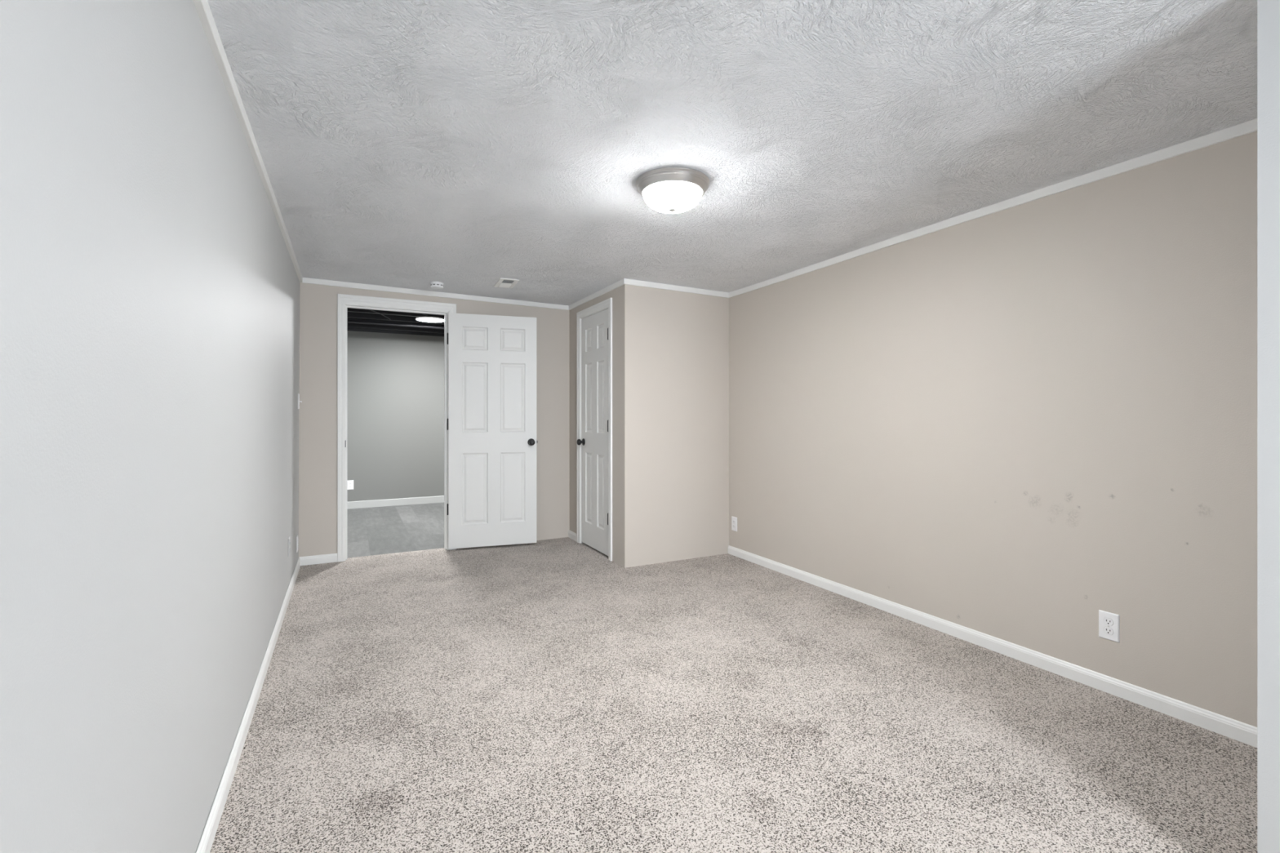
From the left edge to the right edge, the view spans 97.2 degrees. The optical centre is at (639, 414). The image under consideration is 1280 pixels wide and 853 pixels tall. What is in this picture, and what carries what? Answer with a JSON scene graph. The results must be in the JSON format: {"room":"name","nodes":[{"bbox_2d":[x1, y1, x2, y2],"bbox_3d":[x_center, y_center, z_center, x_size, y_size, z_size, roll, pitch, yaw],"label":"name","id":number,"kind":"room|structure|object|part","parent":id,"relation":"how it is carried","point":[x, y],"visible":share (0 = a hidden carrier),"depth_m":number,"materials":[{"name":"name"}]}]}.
{"room":"empty bedroom","nodes":[
{"label":"empty bedroom","id":0,"kind":"room"},
{"bbox_2d":[0,0,299,852],"bbox_3d":[-0.948,0.045,0.966,0.123,2.320,7.826,0,0,-27],"label":"wall","id":1,"kind":"structure","parent":0,"point":[149,282],"depth_m":1.00,"materials":[{"name":"grey paint"}]},
{"bbox_2d":[192,0,302,282],"bbox_3d":[-0.876,-1.041,0.980,0.020,0.065,7.746,0,0,-27],"label":"trim","id":2,"kind":"structure","parent":1,"relation":"attached to","point":[204,12],"depth_m":1.87,"materials":[{"name":"white paint"}]},
{"bbox_2d":[195,556,300,852],"bbox_3d":[-0.885,1.156,0.975,0.012,0.078,7.746,0,0,-27],"label":"baseboard","id":3,"kind":"structure","parent":1,"relation":"attached to","point":[206,841],"depth_m":1.96,"materials":[{"name":"white paint"}]},
{"bbox_2d":[288,536,290,556],"bbox_3d":[-2.277,0.860,3.664,0.008,0.117,0.073,0,0,-27],"label":"wall outlet","id":4,"kind":"object","parent":1,"relation":"attached to","point":[289,541],"visible":1,"depth_m":3.65,"materials":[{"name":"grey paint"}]},
{"bbox_3d":[-2.278,0.860,3.663,0.005,0.117,0.073,0,0,-27],"label":"plate","id":5,"kind":"part","parent":4,"relation":"part of","materials":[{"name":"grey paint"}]},
{"bbox_2d":[296,534,298,552],"bbox_3d":[-2.587,0.978,4.263,0.008,0.117,0.073,0,0,-27],"label":"wall outlet","id":6,"kind":"object","parent":1,"relation":"attached to","point":[297,539],"visible":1,"depth_m":4.24,"materials":[{"name":"white plastic"}]},
{"bbox_3d":[-2.588,0.978,4.263,0.005,0.117,0.073,0,0,-27],"label":"plate","id":7,"kind":"part","parent":6,"relation":"part of","materials":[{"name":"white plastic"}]},
{"bbox_2d":[297,393,302,408],"bbox_3d":[-2.608,-0.098,4.331,0.024,0.117,0.073,0,0,-27],"label":"light switch","id":8,"kind":"object","parent":1,"relation":"attached to","point":[299,401],"visible":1,"depth_m":4.32,"materials":[{"name":"white plastic"}]},
{"bbox_3d":[-2.616,-0.098,4.327,0.005,0.117,0.073,0,0,-27],"label":"plate","id":9,"kind":"part","parent":8,"relation":"part of","materials":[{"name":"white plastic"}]},
{"bbox_2d":[346,327,444,502],"bbox_3d":[-3.243,-0.055,7.363,6.000,2.520,0.100,0,0,-27],"label":"wall","id":10,"kind":"structure","parent":0,"point":[395,382],"depth_m":7.33,"materials":[{"name":"grey paint"}]},
{"bbox_2d":[346,480,353,489],"bbox_3d":[-3.642,0.891,7.096,0.073,0.117,0.008,0,0,-27],"label":"wall outlet","id":11,"kind":"object","parent":10,"relation":"attached to","point":[350,482],"visible":1,"depth_m":7.09,"materials":[{"name":"white plastic"}]},
{"bbox_2d":[346,495,444,509],"bbox_3d":[-3.216,1.147,7.313,6.000,0.096,0.014,0,0,-27],"label":"baseboard","id":12,"kind":"structure","parent":10,"relation":"attached to","point":[440,499],"depth_m":7.32,"materials":[{"name":"white paint"}]},
{"bbox_2d":[298,282,569,556],"bbox_3d":[-1.709,-0.055,4.976,2.453,2.520,0.120,0,0,-27],"label":"wall","id":13,"kind":"structure","parent":0,"point":[317,421],"depth_m":4.53,"materials":[{"name":"beige paint"}]},
{"bbox_2d":[299,553,337,565],"bbox_3d":[-2.546,1.156,4.470,0.262,0.078,0.012,0,0,-27],"label":"baseboard","id":14,"kind":"structure","parent":13,"relation":"attached to","point":[331,557],"depth_m":4.46,"materials":[{"name":"white paint"}]},
{"bbox_2d":[337,293,456,561],"bbox_3d":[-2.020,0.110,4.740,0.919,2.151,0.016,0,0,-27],"label":"trim","id":15,"kind":"structure","parent":13,"relation":"attached to","point":[342,299],"depth_m":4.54,"materials":[{"name":"white paint"}]},
{"bbox_2d":[301,277,568,310],"bbox_3d":[-1.675,-1.038,4.920,2.221,0.073,0.012,0,0,-27],"label":"trim","id":16,"kind":"structure","parent":13,"relation":"attached to","point":[305,280],"depth_m":4.84,"materials":[{"name":"white paint"}]},
{"bbox_2d":[447,312,537,549],"bbox_3d":[-1.302,0.145,5.010,0.778,2.040,0.155,0,0,-18],"label":"door","id":17,"kind":"structure","parent":13,"relation":"in","point":[491,420],"depth_m":4.99,"materials":[{"name":"white wood"}]},
{"bbox_3d":[-0.969,0.253,5.056,0.057,0.057,0.034,0,0,-18],"label":"knob","id":18,"kind":"part","parent":17,"relation":"part of","materials":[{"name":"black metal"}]},
{"bbox_2d":[569,287,619,564],"bbox_3d":[-0.378,0.045,4.963,0.100,2.320,1.128,0,0,-27],"label":"wall","id":19,"kind":"structure","parent":0,"point":[614,294],"depth_m":4.55,"materials":[{"name":"beige paint"}]},
{"bbox_2d":[568,529,576,541],"bbox_3d":[-0.633,1.156,5.335,0.012,0.078,0.232,0,0,-27],"label":"baseboard","id":20,"kind":"structure","parent":19,"relation":"attached to","point":[571,535],"depth_m":5.34,"materials":[{"name":"white paint"}]},
{"bbox_2d":[577,308,608,555],"bbox_3d":[-0.401,0.149,4.880,0.095,2.035,0.638,0,0,-27],"label":"door","id":21,"kind":"structure","parent":19,"relation":"in","point":[593,442],"depth_m":4.88,"materials":[{"name":"white wood"}]},
{"bbox_3d":[-0.548,0.253,5.098,0.034,0.057,0.057,0,0,-27],"label":"knob","id":22,"kind":"part","parent":21,"relation":"part of","materials":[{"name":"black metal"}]},
{"bbox_2d":[576,297,612,560],"bbox_3d":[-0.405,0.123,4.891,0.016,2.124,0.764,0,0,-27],"label":"trim","id":23,"kind":"structure","parent":19,"relation":"attached to","point":[607,303],"depth_m":4.68,"materials":[{"name":"white paint"}]},
{"bbox_2d":[568,279,624,310],"bbox_3d":[-0.402,-1.024,4.887,0.012,0.045,1.240,0,0,-27],"label":"trim","id":24,"kind":"structure","parent":19,"relation":"attached to","point":[620,283],"depth_m":4.79,"materials":[{"name":"white paint"}]},
{"bbox_2d":[619,284,728,568],"bbox_3d":[0.298,0.045,4.620,0.986,2.320,0.100,0,0,-27],"label":"wall","id":25,"kind":"structure","parent":0,"point":[674,345],"depth_m":4.54,"materials":[{"name":"beige paint"}]},
{"bbox_2d":[623,278,728,297],"bbox_3d":[0.318,-1.017,4.568,0.998,0.057,0.012,0,0,-27],"label":"trim","id":26,"kind":"structure","parent":25,"relation":"attached to","point":[628,282],"depth_m":4.54,"materials":[{"name":"white paint"}]},
{"bbox_2d":[207,0,1257,306],"bbox_3d":[0.546,-1.122,1.709,3.259,0.186,7.776,0,0,-27],"label":"ceiling","id":27,"kind":"structure","parent":0,"point":[466,146],"depth_m":1.98,"materials":[{"name":"white paint"}]},
{"bbox_2d":[430,281,444,288],"bbox_3d":[-1.636,-1.037,4.552,0.102,0.042,0.102,0,0,-27],"label":"smoke detector","id":28,"kind":"object","parent":27,"relation":"attached to","point":[436,285],"visible":1,"depth_m":4.52,"materials":[{"name":"white plastic"}]},
{"bbox_2d":[493,277,519,288],"bbox_3d":[-1.070,-1.045,4.521,0.148,0.013,0.308,0,0,-23],"label":"ceiling vent","id":29,"kind":"object","parent":27,"relation":"in","point":[502,282],"visible":1,"depth_m":4.51,"materials":[{"name":"white metal"}]},
{"bbox_2d":[635,166,709,213],"bbox_3d":[0.147,-0.983,2.558,0.334,0.134,0.334,0,0,-27],"label":"ceiling light","id":30,"kind":"object","parent":27,"relation":"attached to","point":[670,189],"visible":1,"depth_m":2.46,"materials":[{"name":"white glass"}]},
{"bbox_3d":[0.147,-0.965,2.558,0.267,0.077,0.267,0,0,-27],"label":"lamp shade","id":31,"kind":"part","parent":30,"relation":"part of","materials":[{"name":"white glass"}]},
{"bbox_2d":[209,502,1257,852],"bbox_3d":[-0.791,1.235,2.619,6.000,0.100,10.620,0,0,-27],"label":"floor","id":32,"kind":"structure","parent":0,"point":[551,695],"depth_m":2.12,"materials":[{"name":"beige carpet"}]},
{"bbox_2d":[728,131,1257,727],"bbox_3d":[1.303,0.045,3.879,0.120,2.320,4.836,0,0,-27],"label":"wall","id":33,"kind":"structure","parent":0,"point":[1019,424],"depth_m":2.65,"materials":[{"name":"beige paint"}]},
{"bbox_2d":[731,515,737,531],"bbox_3d":[0.790,0.921,4.733,0.008,0.117,0.073,0,0,-27],"label":"wall outlet","id":34,"kind":"object","parent":33,"relation":"attached to","point":[734,520],"visible":1,"depth_m":4.73,"materials":[{"name":"white plastic"}]},
{"bbox_2d":[728,545,1257,747],"bbox_3d":[1.531,1.156,3.295,0.012,0.078,3.388,0,0,-27],"label":"baseboard","id":35,"kind":"structure","parent":33,"relation":"attached to","point":[1233,729],"depth_m":2.62,"materials":[{"name":"white paint"}]},
{"bbox_2d":[728,118,1257,297],"bbox_3d":[1.531,-1.021,3.295,0.012,0.065,3.388,0,0,-27],"label":"trim","id":36,"kind":"structure","parent":33,"relation":"attached to","point":[1245,128],"depth_m":2.62,"materials":[{"name":"white paint"}]},
{"bbox_2d":[1098,609,1119,643],"bbox_3d":[1.995,0.902,2.401,0.008,0.117,0.073,0,0,-27],"label":"wall outlet","id":37,"kind":"object","parent":33,"relation":"attached to","point":[1108,623],"visible":1,"depth_m":2.40,"materials":[{"name":"white plastic"}]},
{"bbox_2d":[1103,626,1113,635],"bbox_3d":[1.992,0.922,2.400,0.002,0.028,0.034,0,0,-27],"label":"receptacle","id":38,"kind":"object","parent":37,"relation":"attached to","point":[1107,630],"depth_m":2.40,"materials":[{"name":"white plastic"}]},
{"bbox_2d":[1103,617,1113,626],"bbox_3d":[1.993,0.883,2.401,0.001,0.031,0.037,0,0,-27],"label":"receptacle","id":39,"kind":"object","parent":37,"relation":"attached to","point":[1108,621],"depth_m":2.40,"materials":[{"name":"white plastic"}]},
{"bbox_2d":[1257,0,1279,852],"bbox_3d":[2.627,0.045,0.192,0.914,2.320,3.130,0,0,-27],"label":"wall","id":40,"kind":"structure","parent":0,"point":[1268,11],"depth_m":1.36,"materials":[{"name":"grey paint"}]},
{"bbox_3d":[-5.306,-0.080,4.713,0.100,2.570,2.914,0,0,-27],"label":"wall","id":41,"kind":"structure","parent":0,"visible":0},
{"bbox_2d":[346,320,444,328],"bbox_3d":[-2.828,-1.038,6.561,6.000,0.048,0.037,0,0,-28],"label":"pipe","id":42,"kind":"object","parent":41,"relation":"attached to","point":[348,321],"visible":0.19,"depth_m":6.54,"materials":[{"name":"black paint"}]},
{"bbox_3d":[-2.601,-1.335,6.122,6.000,0.060,2.734,0,0,-27],"label":"ceiling","id":43,"kind":"structure","parent":0,"visible":0},
{"bbox_2d":[346,323,444,333],"bbox_3d":[-3.147,-1.185,7.178,6.000,0.237,0.038,0,0,-27],"label":"joist","id":44,"kind":"object","parent":43,"relation":"attached to","point":[348,325],"visible":0.06,"depth_m":7.17,"materials":[{"name":"black paint"}]},
{"bbox_2d":[346,311,444,324],"bbox_3d":[-2.773,-1.185,6.455,6.000,0.237,0.038,0,0,-27],"label":"joist","id":45,"kind":"object","parent":43,"relation":"attached to","point":[349,314],"visible":0.06,"depth_m":6.38,"materials":[{"name":"black paint"}]},
{"bbox_2d":[346,307,444,318],"bbox_3d":[-2.586,-1.185,6.094,6.000,0.237,0.038,0,0,-27],"label":"joist","id":46,"kind":"object","parent":43,"relation":"attached to","point":[348,309],"visible":0.06,"depth_m":6.04,"materials":[{"name":"black paint"}]},
{"bbox_2d":[415,316,444,322],"bbox_3d":[-2.345,-1.056,6.319,0.313,0.021,0.313,0,0,-27],"label":"light","id":47,"kind":"object","parent":46,"relation":"attached to","point":[429,319],"visible":0.89,"depth_m":6.25,"materials":[{"name":"white plastic"}]},
{"bbox_2d":[346,317,444,326],"bbox_3d":[-2.960,-1.185,6.817,6.000,0.237,0.038,0,0,-27],"label":"joist","id":48,"kind":"object","parent":43,"relation":"attached to","point":[348,318],"visible":0.04,"depth_m":6.79,"materials":[{"name":"black paint"}]}
]}

